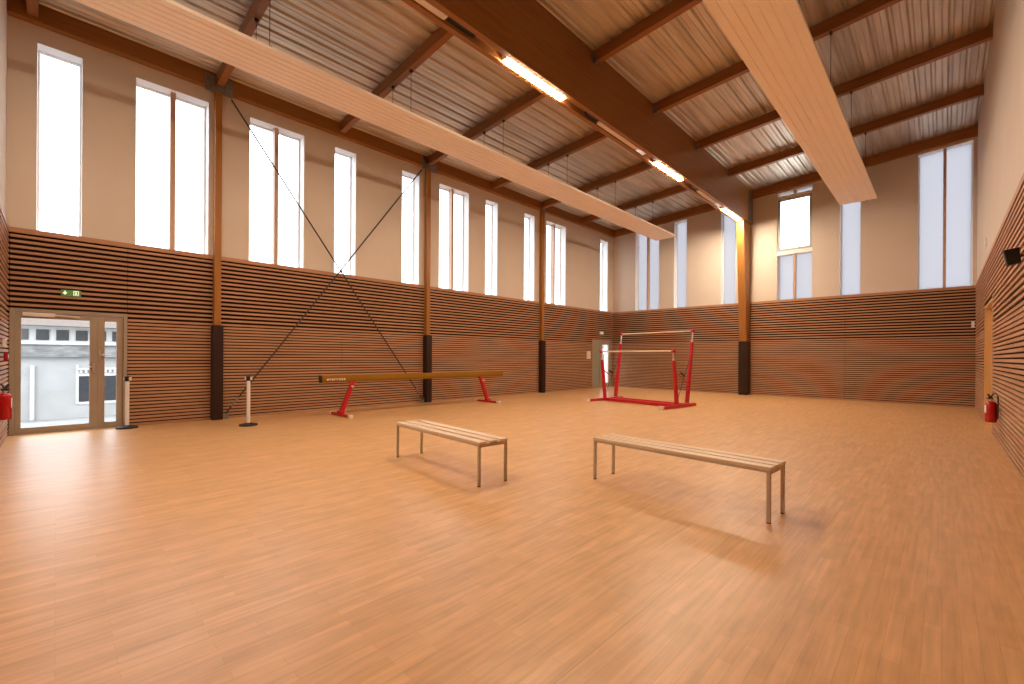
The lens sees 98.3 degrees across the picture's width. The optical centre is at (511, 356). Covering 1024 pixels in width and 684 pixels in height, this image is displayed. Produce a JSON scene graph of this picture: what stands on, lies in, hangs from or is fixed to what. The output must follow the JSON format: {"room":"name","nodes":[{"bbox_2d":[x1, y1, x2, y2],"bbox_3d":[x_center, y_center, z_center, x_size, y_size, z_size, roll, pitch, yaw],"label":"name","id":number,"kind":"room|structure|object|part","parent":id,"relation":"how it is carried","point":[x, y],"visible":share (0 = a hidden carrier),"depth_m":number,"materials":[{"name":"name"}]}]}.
{"room":"gymnasium","nodes":[
{"label":"gymnasium","id":0,"kind":"room"},
{"bbox_2d":[0,0,7,215],"bbox_3d":[-4.219,-2.672,3.061,12.380,7.994,0.350,0,0,44],"label":"wall","id":1,"kind":"structure","parent":0,"point":[3,3],"depth_m":6.80,"materials":[{"name":"paint"}]},
{"bbox_2d":[0,212,8,447],"bbox_3d":[-4.100,-0.395,3.197,11.664,3.440,0.030,0,0,44],"label":"cladding","id":2,"kind":"object","parent":1,"relation":"attached to","point":[4,233],"visible":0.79,"depth_m":6.68,"materials":[{"name":"brown wood"}]},
{"bbox_2d":[2,339,6,346],"bbox_3d":[-7.436,-0.202,6.495,0.100,0.115,0.046,0,0,44],"label":"box","id":3,"kind":"object","parent":2,"relation":"attached to","point":[4,341],"visible":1,"depth_m":6.46,"materials":[{"name":"beige plastic"}]},
{"bbox_2d":[0,383,11,419],"bbox_3d":[-6.434,0.562,5.574,0.148,0.459,0.197,0,0,44],"label":"fire extinguisher","id":4,"kind":"object","parent":2,"relation":"attached to","point":[5,398],"visible":1,"depth_m":5.57,"materials":[{"name":"red metal"}]},
{"bbox_3d":[-6.403,0.390,5.602,0.053,0.086,0.082,0,0,20],"label":"lever","id":5,"kind":"part","parent":4,"relation":"part of","materials":[{"name":"black plastic"}]},
{"bbox_2d":[3,352,8,359],"bbox_3d":[-7.630,-0.006,6.685,0.120,0.120,0.050,0,0,44],"label":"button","id":6,"kind":"object","parent":2,"relation":"attached to","point":[6,354],"visible":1,"depth_m":6.65,"materials":[{"name":"red plastic"}]},
{"bbox_2d":[0,202,8,230],"bbox_3d":[-4.088,-2.074,3.199,11.608,0.082,0.036,0,0,44],"label":"trim","id":7,"kind":"structure","parent":1,"relation":"attached to","point":[1,208],"depth_m":6.58,"materials":[{"name":"wood"}]},
{"bbox_2d":[6,15,612,381],"bbox_3d":[-1.919,-2.292,14.052,0.350,7.260,19.315,0,0,44],"label":"wall","id":8,"kind":"structure","parent":0,"point":[109,80],"depth_m":10.25,"materials":[{"name":"paint"}]},
{"bbox_2d":[37,50,81,235],"bbox_3d":[-8.059,-3.728,7.899,0.060,3.180,0.550,0,0,44],"label":"window","id":9,"kind":"structure","parent":8,"relation":"in","point":[39,52],"depth_m":7.81,"materials":[{"name":"white"}]},
{"bbox_2d":[9,308,127,435],"bbox_3d":[-7.769,0.248,7.824,0.135,2.110,1.470,0,0,44],"label":"door","id":10,"kind":"structure","parent":8,"relation":"in","point":[97,354],"depth_m":8.00,"materials":[{"name":"wood"}]},
{"bbox_3d":[-7.580,0.195,7.981,0.045,0.180,0.110,0,0,44],"label":"handle","id":11,"kind":"part","parent":10,"relation":"part of","materials":[{"name":"silver metal"}]},
{"bbox_3d":[-7.446,-0.025,8.103,0.065,0.180,0.172,0,0,44],"label":"handle","id":12,"kind":"part","parent":10,"relation":"part of","materials":[{"name":"silver metal"}]},
{"bbox_2d":[135,84,205,253],"bbox_3d":[-6.891,-3.721,8.977,0.230,3.180,1.165,0,0,44],"label":"window","id":13,"kind":"structure","parent":8,"relation":"in","point":[172,96],"depth_m":8.91,"materials":[{"name":"white"}]},
{"bbox_2d":[250,123,299,266],"bbox_3d":[-5.546,-3.713,10.359,0.230,3.180,1.160,0,0,44],"label":"window","id":14,"kind":"structure","parent":8,"relation":"in","point":[275,132],"depth_m":10.30,"materials":[{"name":"white"}]},
{"bbox_2d":[6,231,612,435],"bbox_3d":[-1.794,-0.381,13.919,0.030,3.440,18.615,0,0,44],"label":"cladding","id":15,"kind":"object","parent":8,"relation":"attached to","point":[167,299],"visible":0.78,"depth_m":10.34,"materials":[{"name":"brown wood"}]},
{"bbox_2d":[61,289,80,296],"bbox_3d":[-7.738,-1.113,7.777,0.052,0.110,0.250,0,0,44],"label":"exit sign","id":16,"kind":"object","parent":15,"relation":"attached to","point":[72,293],"visible":1,"depth_m":7.76,"materials":[{"name":"green"}]},
{"bbox_2d":[586,351,590,358],"bbox_3d":[3.310,-0.080,19.133,0.056,0.340,0.260,0,0,44],"label":"switch panel","id":17,"kind":"object","parent":15,"relation":"attached to","point":[588,355],"visible":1,"depth_m":19.09,"materials":[{"name":"beige plastic"}]},
{"bbox_2d":[9,226,612,313],"bbox_3d":[-1.782,-2.060,13.917,0.036,0.082,18.615,0,0,44],"label":"trim","id":18,"kind":"structure","parent":8,"relation":"attached to","point":[11,229],"depth_m":9.70,"materials":[{"name":"wood"}]},
{"bbox_2d":[7,0,615,237],"bbox_3d":[-1.719,-5.712,13.877,0.150,0.303,18.615,0,0,44],"label":"beam","id":19,"kind":"structure","parent":8,"relation":"attached to","point":[52,20],"depth_m":9.69,"materials":[{"name":"wood"}]},
{"bbox_2d":[335,152,350,274],"bbox_3d":[-4.484,-3.707,11.572,0.060,3.180,0.560,0,0,44],"label":"window","id":20,"kind":"structure","parent":8,"relation":"in","point":[337,153],"depth_m":11.74,"materials":[{"name":"white"}]},
{"bbox_2d":[402,175,413,283],"bbox_3d":[-3.128,-3.699,12.966,0.060,3.180,0.570,0,0,44],"label":"window","id":21,"kind":"structure","parent":8,"relation":"in","point":[402,175],"depth_m":13.14,"materials":[{"name":"white"}]},
{"bbox_2d":[440,188,463,290],"bbox_3d":[-1.955,-3.692,14.049,0.230,3.180,1.160,0,0,44],"label":"window","id":22,"kind":"structure","parent":8,"relation":"in","point":[451,192],"depth_m":14.00,"materials":[{"name":"white"}]},
{"bbox_2d":[486,203,491,294],"bbox_3d":[-0.903,-3.686,15.252,0.060,3.180,0.550,0,0,44],"label":"window","id":23,"kind":"structure","parent":8,"relation":"in","point":[486,203],"depth_m":15.41,"materials":[{"name":"white"}]},
{"bbox_2d":[525,217,528,299],"bbox_3d":[0.436,-3.678,16.628,0.060,3.180,0.550,0,0,44],"label":"window","id":24,"kind":"structure","parent":8,"relation":"in","point":[525,217],"depth_m":16.79,"materials":[{"name":"white"}]},
{"bbox_2d":[547,224,560,304],"bbox_3d":[1.606,-3.670,17.708,0.230,3.180,1.210,0,0,44],"label":"window","id":25,"kind":"structure","parent":8,"relation":"in","point":[552,256],"depth_m":17.67,"materials":[{"name":"white"}]},
{"bbox_2d":[592,339,610,387],"bbox_3d":[4.023,0.309,19.944,0.130,2.130,1.540,0,0,44],"label":"door","id":26,"kind":"structure","parent":8,"relation":"in","point":[597,344],"depth_m":19.81,"materials":[{"name":"wood"}]},
{"bbox_3d":[3.750,0.312,19.693,0.008,1.740,0.440,0,0,44],"label":"pane","id":27,"kind":"part","parent":26,"relation":"part of","materials":[{"name":"brown"}]},
{"bbox_2d":[601,243,602,310],"bbox_3d":[3.951,-3.656,20.240,0.060,3.180,0.590,0,0,44],"label":"window","id":28,"kind":"structure","parent":8,"relation":"in","point":[601,243],"depth_m":20.43,"materials":[{"name":"white"}]},
{"bbox_2d":[0,387,1023,683],"bbox_3d":[2.369,1.464,9.857,12.380,0.200,19.315,0,0,44],"label":"floor","id":29,"kind":"structure","parent":0,"point":[297,547],"depth_m":3.13,"materials":[{"name":"brown wood"}]},
{"bbox_2d":[115,376,137,429],"bbox_3d":[-7.056,0.833,8.125,0.320,0.950,0.320,0,0,44],"label":"barrier post","id":30,"kind":"object","parent":29,"relation":"on","point":[126,379],"visible":1,"depth_m":8.10,"materials":[{"name":"silver metal"}]},
{"bbox_2d":[205,72,232,419],"bbox_3d":[-6.163,-2.257,9.275,0.210,7.140,0.500,0,0,44],"label":"column","id":31,"kind":"structure","parent":29,"relation":"on","point":[217,330],"depth_m":9.23,"materials":[{"name":"brown wood"}]},
{"bbox_3d":[-6.106,-5.657,9.240,0.031,0.340,0.500,0,0,44],"label":"steel plate","id":32,"kind":"part","parent":31,"relation":"part of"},
{"bbox_2d":[223,100,423,418],"bbox_3d":[-4.337,-2.071,11.174,0.120,6.790,5.050,0,0,44],"label":"brace","id":33,"kind":"object","parent":31,"relation":"attached to","point":[225,415],"visible":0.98,"depth_m":10.68,"materials":[{"name":"grey metal"}]},
{"bbox_3d":[-6.086,1.248,9.404,0.110,0.130,0.100,0,0,44],"label":"foot plate","id":34,"kind":"part","parent":33,"relation":"part of","materials":[{"name":"metal"}]},
{"bbox_2d":[239,376,257,426],"bbox_3d":[-5.068,0.845,8.520,0.320,0.950,0.320,0,0,44],"label":"barrier post","id":35,"kind":"object","parent":29,"relation":"on","point":[248,379],"visible":1,"depth_m":8.49,"materials":[{"name":"silver metal"}]},
{"bbox_2d":[319,371,502,418],"bbox_3d":[-2.241,0.875,11.553,1.060,0.924,5.500,0,0,44],"label":"beam","id":36,"kind":"structure","parent":29,"relation":"on","point":[351,379],"depth_m":10.86,"materials":[{"name":"wood"}]},
{"bbox_3d":[-3.740,0.936,10.014,0.100,0.710,0.340,0,0,44],"label":"leg","id":37,"kind":"part","parent":36,"relation":"part of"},
{"bbox_3d":[-0.818,0.954,13.017,0.100,0.711,0.350,0,0,44],"label":"leg","id":38,"kind":"part","parent":36,"relation":"part of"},
{"bbox_2d":[422,157,436,402],"bbox_3d":[-2.480,-2.235,13.059,0.210,7.140,0.500,0,0,44],"label":"column","id":39,"kind":"structure","parent":29,"relation":"on","point":[427,338],"depth_m":13.02,"materials":[{"name":"brown wood"}]},
{"bbox_3d":[-2.424,-5.635,13.024,0.031,0.340,0.500,0,0,44],"label":"steel plate","id":40,"kind":"part","parent":39,"relation":"part of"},
{"bbox_2d":[396,420,507,486],"bbox_3d":[-0.801,1.112,5.385,0.390,0.466,1.836,0,0,-42],"label":"bench","id":41,"kind":"object","parent":29,"relation":"on","point":[479,439],"visible":1,"depth_m":5.08,"materials":[{"name":"beige paint"}]},
{"bbox_3d":[-1.531,1.117,5.935,0.028,0.432,0.028,0,0,-42],"label":"leg","id":42,"kind":"part","parent":41,"relation":"part of","materials":[{"name":"beige paint"}]},
{"bbox_3d":[-1.260,1.119,6.175,0.028,0.432,0.028,0,0,-42],"label":"leg","id":43,"kind":"part","parent":41,"relation":"part of","materials":[{"name":"beige paint"}]},
{"bbox_3d":[-0.937,0.915,5.263,0.024,0.022,1.764,0,0,-42],"label":"rail","id":44,"kind":"part","parent":41,"relation":"part of","materials":[{"name":"beige paint"}]},
{"bbox_3d":[-0.342,1.124,4.595,0.028,0.432,0.028,0,0,-42],"label":"leg","id":45,"kind":"part","parent":41,"relation":"part of","materials":[{"name":"beige paint"}]},
{"bbox_3d":[-0.071,1.126,4.835,0.028,0.432,0.028,0,0,-42],"label":"leg","id":46,"kind":"part","parent":41,"relation":"part of","materials":[{"name":"beige paint"}]},
{"bbox_2d":[538,208,545,392],"bbox_3d":[1.153,-2.123,16.793,0.210,6.960,0.190,0,0,44],"label":"column","id":47,"kind":"structure","parent":29,"relation":"on","point":[542,344],"depth_m":16.75,"materials":[{"name":"brown wood"}]},
{"bbox_2d":[585,329,695,409],"bbox_3d":[3.722,0.294,12.961,1.718,2.157,2.620,0,0,-39],"label":"bars","id":48,"kind":"object","parent":29,"relation":"on","point":[662,405],"visible":1,"depth_m":12.65,"materials":[{"name":"red metal"}]},
{"bbox_3d":[2.876,0.683,13.892,0.244,1.200,0.075,0,0,-39],"label":"post","id":49,"kind":"part","parent":48,"relation":"part of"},
{"bbox_3d":[3.431,0.427,14.337,0.340,1.722,0.075,0,0,-39],"label":"post","id":50,"kind":"part","parent":48,"relation":"part of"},
{"bbox_3d":[3.684,1.319,12.938,0.130,0.083,2.415,0,0,-39],"label":"rail","id":51,"kind":"part","parent":48,"relation":"part of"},
{"bbox_3d":[4.012,1.321,13.201,0.130,0.083,2.415,0,0,-39],"label":"rail","id":52,"kind":"part","parent":48,"relation":"part of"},
{"bbox_3d":[4.416,0.693,11.975,0.244,1.200,0.075,0,0,-39],"label":"post","id":53,"kind":"part","parent":48,"relation":"part of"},
{"bbox_3d":[4.971,0.436,12.419,0.340,1.722,0.075,0,0,-39],"label":"post","id":54,"kind":"part","parent":48,"relation":"part of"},
{"bbox_2d":[593,434,785,523],"bbox_3d":[1.640,1.129,4.391,0.375,0.461,1.796,0,0,-42],"label":"bench","id":55,"kind":"object","parent":29,"relation":"on","point":[769,466],"visible":1,"depth_m":4.12,"materials":[{"name":"beige paint"}]},
{"bbox_3d":[0.921,1.134,4.921,0.028,0.427,0.028,0,0,-42],"label":"leg","id":56,"kind":"part","parent":55,"relation":"part of","materials":[{"name":"beige paint"}]},
{"bbox_3d":[1.178,1.136,5.155,0.028,0.427,0.028,0,0,-42],"label":"leg","id":57,"kind":"part","parent":55,"relation":"part of","materials":[{"name":"beige paint"}]},
{"bbox_3d":[1.512,0.935,4.272,0.024,0.022,1.724,0,0,-42],"label":"rail","id":58,"kind":"part","parent":55,"relation":"part of","materials":[{"name":"beige paint"}]},
{"bbox_3d":[2.102,1.141,3.627,0.028,0.427,0.028,0,0,-42],"label":"leg","id":59,"kind":"part","parent":55,"relation":"part of","materials":[{"name":"beige paint"}]},
{"bbox_3d":[2.358,1.143,3.860,0.028,0.427,0.028,0,0,-42],"label":"leg","id":60,"kind":"part","parent":55,"relation":"part of","materials":[{"name":"beige paint"}]},
{"bbox_2d":[736,191,752,394],"bbox_3d":[8.524,-2.328,16.278,0.352,7.458,0.800,0,0,44],"label":"column","id":61,"kind":"structure","parent":29,"relation":"on","point":[743,228],"depth_m":16.24,"materials":[{"name":"brown wood"}]},
{"bbox_2d":[401,0,752,224],"bbox_3d":[2.340,-5.570,9.927,0.340,1.248,18.615,0,0,44],"label":"roof beam","id":62,"kind":"structure","parent":61,"relation":"on","point":[525,32],"depth_m":8.75,"materials":[{"name":"wood"}]},
{"bbox_2d":[26,0,38,17],"bbox_3d":[-6.014,-5.939,5.469,5.420,0.568,0.222,0,0,44],"label":"purlin","id":63,"kind":"structure","parent":62,"relation":"attached to","point":[32,5],"depth_m":7.22,"materials":[{"name":"wood"}]},
{"bbox_2d":[217,0,270,86],"bbox_3d":[-4.159,-5.928,7.375,5.420,0.568,0.222,0,0,44],"label":"purlin","id":64,"kind":"structure","parent":62,"relation":"attached to","point":[257,9],"depth_m":7.78,"materials":[{"name":"wood"}]},
{"bbox_2d":[340,26,453,132],"bbox_3d":[-2.325,-5.917,9.260,5.420,0.568,0.222,0,0,44],"label":"purlin","id":65,"kind":"structure","parent":62,"relation":"attached to","point":[440,36],"depth_m":8.99,"materials":[{"name":"wood"}]},
{"bbox_2d":[415,0,447,19],"bbox_3d":[-1.504,-5.032,5.979,0.104,0.095,1.530,0,0,44],"label":"ceiling lamp","id":66,"kind":"object","parent":62,"relation":"attached to","point":[424,3],"visible":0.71,"depth_m":6.34,"materials":[{"name":"beige plastic"}]},
{"bbox_2d":[445,16,475,37],"bbox_3d":[-0.765,-5.045,6.739,0.120,0.060,0.550,0,0,44],"label":"tray","id":67,"kind":"object","parent":62,"relation":"attached to","point":[448,18],"visible":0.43,"depth_m":6.75,"materials":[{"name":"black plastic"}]},
{"bbox_2d":[427,89,545,165],"bbox_3d":[-0.491,-5.906,11.145,5.420,0.568,0.222,0,0,44],"label":"purlin","id":68,"kind":"structure","parent":62,"relation":"attached to","point":[533,96],"depth_m":10.90,"materials":[{"name":"wood"}]},
{"bbox_2d":[74,0,676,240],"bbox_3d":[0.191,-5.329,11.792,0.900,0.959,17.824,0,0,44],"label":"ceiling panel","id":69,"kind":"object","parent":68,"relation":"hanging from","point":[171,20],"visible":1,"depth_m":8.13,"materials":[{"name":"wood"}]},
{"bbox_3d":[-3.883,-5.398,7.103,0.040,0.869,0.060,0,0,44],"label":"hanger rod","id":70,"kind":"part","parent":69,"relation":"part of","materials":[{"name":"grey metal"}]},
{"bbox_2d":[502,54,565,100],"bbox_3d":[0.434,-5.006,7.972,0.124,0.122,1.590,0,0,44],"label":"ceiling lamp","id":71,"kind":"object","parent":62,"relation":"attached to","point":[506,60],"visible":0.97,"depth_m":7.86,"materials":[{"name":"white"}]},
{"bbox_2d":[492,131,606,189],"bbox_3d":[1.308,-5.895,12.994,5.420,0.568,0.222,0,0,44],"label":"purlin","id":72,"kind":"structure","parent":62,"relation":"attached to","point":[597,136],"depth_m":12.79,"materials":[{"name":"wood"}]},
{"bbox_2d":[585,111,598,121],"bbox_3d":[1.686,-5.030,9.258,0.120,0.060,0.420,0,0,44],"label":"tray","id":73,"kind":"object","parent":62,"relation":"attached to","point":[586,113],"visible":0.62,"depth_m":9.26,"materials":[{"name":"black metal"}]},
{"bbox_2d":[542,162,652,208],"bbox_3d":[3.129,-5.884,14.864,5.420,0.568,0.222,0,0,44],"label":"purlin","id":74,"kind":"structure","parent":62,"relation":"attached to","point":[643,166],"depth_m":14.70,"materials":[{"name":"wood"}]},
{"bbox_2d":[597,121,637,149],"bbox_3d":[2.405,-5.008,9.996,0.104,0.095,1.600,0,0,44],"label":"groove cover","id":75,"kind":"object","parent":62,"relation":"attached to","point":[599,123],"visible":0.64,"depth_m":9.93,"materials":[{"name":"beige plastic"}]},
{"bbox_2d":[583,185,687,223],"bbox_3d":[4.949,-5.873,16.735,5.420,0.568,0.222,0,0,44],"label":"purlin","id":76,"kind":"structure","parent":62,"relation":"attached to","point":[678,189],"depth_m":16.57,"materials":[{"name":"wood"}]},
{"bbox_2d":[635,148,645,154],"bbox_3d":[3.116,-5.002,10.727,0.100,0.098,0.360,0,0,44],"label":"emergency light","id":77,"kind":"object","parent":62,"relation":"attached to","point":[638,150],"visible":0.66,"depth_m":10.69,"materials":[{"name":"white plastic"}]},
{"bbox_2d":[592,0,702,66],"bbox_3d":[3.764,-6.238,7.006,5.770,0.604,0.222,0,0,44],"label":"purlin","id":78,"kind":"structure","parent":62,"relation":"attached to","point":[673,9],"depth_m":8.24,"materials":[{"name":"wood"}]},
{"bbox_2d":[703,0,876,204],"bbox_3d":[4.622,-5.493,7.447,0.910,1.341,17.774,0,0,44],"label":"ceiling panel","id":79,"kind":"object","parent":78,"relation":"hanging from","point":[774,40],"visible":1,"depth_m":7.79,"materials":[{"name":"wood"}]},
{"bbox_3d":[6.036,-5.529,8.391,0.040,1.251,0.060,0,0,44],"label":"hanger rod","id":80,"kind":"part","parent":79,"relation":"part of","materials":[{"name":"grey metal"}]},
{"bbox_3d":[7.856,-5.519,10.261,0.040,1.251,0.060,0,0,44],"label":"hanger rod","id":81,"kind":"part","parent":79,"relation":"part of","materials":[{"name":"grey metal"}]},
{"bbox_3d":[9.677,-5.508,12.132,0.040,1.251,0.060,0,0,44],"label":"hanger rod","id":82,"kind":"part","parent":79,"relation":"part of","materials":[{"name":"grey metal"}]},
{"bbox_2d":[653,159,683,180],"bbox_3d":[4.186,-4.984,11.827,0.124,0.122,1.590,0,0,44],"label":"ceiling lamp","id":83,"kind":"object","parent":62,"relation":"attached to","point":[655,162],"visible":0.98,"depth_m":11.71,"materials":[{"name":"white"}]},
{"bbox_2d":[696,190,716,202],"bbox_3d":[6.042,-4.986,13.734,0.104,0.095,1.370,0,0,44],"label":"groove cover","id":84,"kind":"object","parent":62,"relation":"attached to","point":[697,191],"visible":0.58,"depth_m":13.65,"materials":[{"name":"beige plastic"}]},
{"bbox_2d":[722,206,740,220],"bbox_3d":[7.604,-4.963,15.339,0.124,0.122,1.590,0,0,44],"label":"ceiling lamp","id":85,"kind":"object","parent":62,"relation":"attached to","point":[725,210],"visible":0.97,"depth_m":15.24,"materials":[{"name":"white"}]},
{"bbox_2d":[652,0,902,115],"bbox_3d":[5.564,-6.227,8.855,5.770,0.604,0.222,0,0,44],"label":"purlin","id":86,"kind":"structure","parent":62,"relation":"attached to","point":[860,11],"depth_m":9.40,"materials":[{"name":"wood"}]},
{"bbox_2d":[695,24,992,151],"bbox_3d":[7.384,-6.216,10.725,5.770,0.604,0.222,0,0,44],"label":"purlin","id":87,"kind":"structure","parent":62,"relation":"attached to","point":[983,35],"depth_m":9.81,"materials":[{"name":"wood"}]},
{"bbox_2d":[727,84,983,177],"bbox_3d":[9.204,-6.205,12.596,5.770,0.604,0.222,0,0,44],"label":"purlin","id":88,"kind":"structure","parent":62,"relation":"attached to","point":[978,91],"depth_m":11.75,"materials":[{"name":"wood"}]},
{"bbox_3d":[8.776,-5.491,16.281,0.022,1.128,0.430,0,0,44],"label":"steel plate","id":89,"kind":"part","parent":61,"relation":"part of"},
{"bbox_2d":[38,0,995,229],"bbox_3d":[2.416,-6.325,9.857,12.480,0.996,19.415,0,0,44],"label":"ceiling","id":90,"kind":"structure","parent":0,"point":[360,43],"depth_m":9.65,"materials":[{"name":"metal"}]},
{"bbox_2d":[613,137,977,311],"bbox_3d":[9.007,-2.593,16.652,12.380,7.994,0.350,0,0,44],"label":"wall","id":91,"kind":"structure","parent":0,"point":[889,222],"depth_m":15.06,"materials":[{"name":"paint"}]},
{"bbox_2d":[638,234,658,309],"bbox_3d":[6.030,-3.822,19.543,1.110,3.537,0.230,0,0,44],"label":"window","id":92,"kind":"structure","parent":91,"relation":"in","point":[648,249],"depth_m":19.54,"materials":[{"name":"white"}]},
{"bbox_3d":[5.700,-3.791,19.982,0.025,3.470,0.060,0,0,44],"label":"frame","id":93,"kind":"part","parent":92,"relation":"part of","materials":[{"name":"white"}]},
{"bbox_3d":[5.899,-3.806,19.789,0.530,3.503,0.016,0,0,44],"label":"pane","id":94,"kind":"part","parent":92,"relation":"part of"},
{"bbox_3d":[6.279,-3.820,19.419,0.530,3.536,0.016,0,0,44],"label":"pane","id":95,"kind":"part","parent":92,"relation":"part of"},
{"bbox_2d":[615,203,715,236],"bbox_3d":[6.727,-5.832,18.562,5.420,0.628,0.120,0,0,44],"label":"beam","id":96,"kind":"structure","parent":91,"relation":"attached to","point":[704,208],"depth_m":18.39,"materials":[{"name":"wood"}]},
{"bbox_2d":[676,221,686,307],"bbox_3d":[7.155,-3.853,18.567,0.525,3.611,0.060,0,0,44],"label":"window","id":97,"kind":"structure","parent":91,"relation":"in","point":[681,241],"depth_m":18.60,"materials":[{"name":"white"}]},
{"bbox_3d":[6.976,-3.838,18.741,0.025,3.580,0.060,0,0,44],"label":"frame","id":98,"kind":"part","parent":97,"relation":"part of","materials":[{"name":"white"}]},
{"bbox_2d":[723,214,735,303],"bbox_3d":[8.505,-3.902,17.254,0.530,3.727,0.060,0,0,44],"label":"window","id":99,"kind":"structure","parent":91,"relation":"in","point":[729,226],"depth_m":17.28,"materials":[{"name":"white"}]},
{"bbox_3d":[8.324,-3.888,17.430,0.025,3.696,0.060,0,0,44],"label":"frame","id":100,"kind":"part","parent":99,"relation":"part of","materials":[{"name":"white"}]},
{"bbox_2d":[613,285,974,313],"bbox_3d":[8.869,-1.996,16.514,11.608,0.082,0.036,0,0,44],"label":"trim","id":101,"kind":"structure","parent":91,"relation":"attached to","point":[972,286],"depth_m":14.97,"materials":[{"name":"wood"}]},
{"bbox_2d":[613,288,975,407],"bbox_3d":[8.861,-0.317,16.516,11.664,3.440,0.030,0,0,44],"label":"cladding","id":102,"kind":"object","parent":91,"relation":"attached to","point":[918,347],"visible":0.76,"depth_m":14.91,"materials":[{"name":"brown wood"}]},
{"bbox_2d":[777,187,811,299],"bbox_3d":[10.000,-3.969,15.646,1.055,3.878,0.280,0,0,44],"label":"window","id":103,"kind":"structure","parent":91,"relation":"in","point":[795,263],"depth_m":15.63,"materials":[{"name":"white"}]},
{"bbox_3d":[9.707,-3.939,16.084,0.025,3.814,0.060,0,0,44],"label":"frame","id":104,"kind":"part","parent":103,"relation":"part of","materials":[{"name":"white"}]},
{"bbox_3d":[9.890,-2.831,15.900,0.502,1.600,0.016,0,0,44],"label":"pane","id":105,"kind":"part","parent":103,"relation":"part of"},
{"bbox_3d":[9.952,-4.700,15.592,1.055,1.880,0.070,0,0,44],"label":"sash","id":106,"kind":"part","parent":103,"relation":"part of","materials":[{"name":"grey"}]},
{"bbox_3d":[10.088,-5.828,15.725,1.005,0.156,0.016,0,0,44],"label":"pane","id":107,"kind":"part","parent":103,"relation":"part of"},
{"bbox_3d":[10.250,-2.829,15.549,0.502,1.600,0.016,0,0,44],"label":"pane","id":108,"kind":"part","parent":103,"relation":"part of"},
{"bbox_2d":[841,201,860,294],"bbox_3d":[11.204,-4.002,14.628,0.540,3.958,0.060,0,0,44],"label":"window","id":109,"kind":"structure","parent":91,"relation":"in","point":[850,213],"depth_m":14.63,"materials":[{"name":"white"}]},
{"bbox_3d":[11.019,-3.987,14.807,0.025,3.927,0.060,0,0,44],"label":"frame","id":110,"kind":"part","parent":109,"relation":"part of","materials":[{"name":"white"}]},
{"bbox_2d":[752,125,977,198],"bbox_3d":[10.983,-6.172,14.423,5.770,0.649,0.120,0,0,44],"label":"beam","id":111,"kind":"structure","parent":91,"relation":"attached to","point":[970,132],"depth_m":13.62,"materials":[{"name":"wood"}]},
{"bbox_2d":[918,143,972,289],"bbox_3d":[12.724,-4.070,13.030,1.146,4.112,0.230,0,0,44],"label":"window","id":112,"kind":"structure","parent":91,"relation":"in","point":[945,192],"depth_m":13.03,"materials":[{"name":"white"}]},
{"bbox_3d":[12.381,-4.038,13.482,0.025,4.044,0.060,0,0,44],"label":"frame","id":113,"kind":"part","parent":112,"relation":"part of","materials":[{"name":"white"}]},
{"bbox_3d":[12.586,-4.053,13.283,0.548,4.077,0.016,0,0,44],"label":"pane","id":114,"kind":"part","parent":112,"relation":"part of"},
{"bbox_3d":[12.979,-4.068,12.900,0.548,4.111,0.016,0,0,44],"label":"pane","id":115,"kind":"part","parent":112,"relation":"part of","materials":[{"name":"glass"}]},
{"bbox_3d":[13.185,-4.067,12.700,0.025,4.112,0.060,0,0,44],"label":"frame","id":116,"kind":"part","parent":112,"relation":"part of","materials":[{"name":"white"}]},
{"bbox_2d":[977,0,1023,279],"bbox_3d":[6.705,-2.596,5.662,0.350,7.973,19.315,0,0,44],"label":"wall","id":117,"kind":"structure","parent":0,"point":[1001,116],"depth_m":7.34,"materials":[{"name":"paint"}]},
{"bbox_2d":[984,297,993,429],"bbox_3d":[9.714,0.158,8.818,0.335,2.500,2.150,0,0,44],"label":"door","id":118,"kind":"structure","parent":117,"relation":"in","point":[988,326],"depth_m":9.63,"materials":[{"name":"brown wood"}]},
{"bbox_2d":[975,185,1023,481],"bbox_3d":[6.555,-0.331,5.794,0.030,3.440,18.615,0,0,44],"label":"cladding","id":119,"kind":"object","parent":117,"relation":"attached to","point":[1003,283],"visible":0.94,"depth_m":6.28,"materials":[{"name":"brown wood"}]},
{"bbox_2d":[984,393,1000,422],"bbox_3d":[7.534,0.796,6.930,0.197,0.459,0.148,0,0,44],"label":"fire extinguisher","id":120,"kind":"object","parent":119,"relation":"attached to","point":[991,408],"visible":0.99,"depth_m":6.91,"materials":[{"name":"red metal"}]},
{"bbox_2d":[1002,247,1023,266],"bbox_3d":[5.134,-1.019,4.498,0.203,0.175,0.120,0,0,44],"label":"wall speaker","id":121,"kind":"object","parent":119,"relation":"attached to","point":[1013,256],"visible":1,"depth_m":4.49,"materials":[{"name":"black plastic"}]},
{"bbox_2d":[975,173,1023,287],"bbox_3d":[6.563,-2.010,5.796,0.036,0.082,18.615,0,0,44],"label":"trim","id":122,"kind":"structure","parent":117,"relation":"attached to","point":[1021,183],"depth_m":6.48,"materials":[{"name":"wood"}]},
{"label":"outside","id":123,"kind":"structure","parent":0,"visible":0},
{"bbox_2d":[21,415,115,423],"bbox_3d":[-18.618,2.438,32.058,48.620,0.200,100.000,0,0,44],"label":"ground","id":124,"kind":"structure","parent":123,"point":[108,416],"depth_m":16.60,"materials":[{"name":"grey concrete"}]},
{"bbox_2d":[21,417,115,427],"bbox_3d":[-2.805,1.893,14.579,1.580,1.080,23.000,0,0,44],"label":"terrace","id":125,"kind":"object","parent":124,"relation":"on","point":[25,425],"depth_m":8.77,"materials":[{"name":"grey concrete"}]},
{"bbox_2d":[21,312,603,420],"bbox_3d":[-1.226,0.143,36.774,5.750,4.600,69.400,0,0,44],"label":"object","id":126,"kind":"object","parent":124,"relation":"on","point":[54,352],"visible":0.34,"depth_m":16.79,"materials":[{"name":"concrete"}]},
{"bbox_3d":[-16.310,0.532,17.585,0.060,0.200,1.340,0,0,44],"label":"awning rail","id":127,"kind":"part","parent":126,"relation":"part of","materials":[{"name":"grey"}]}
]}

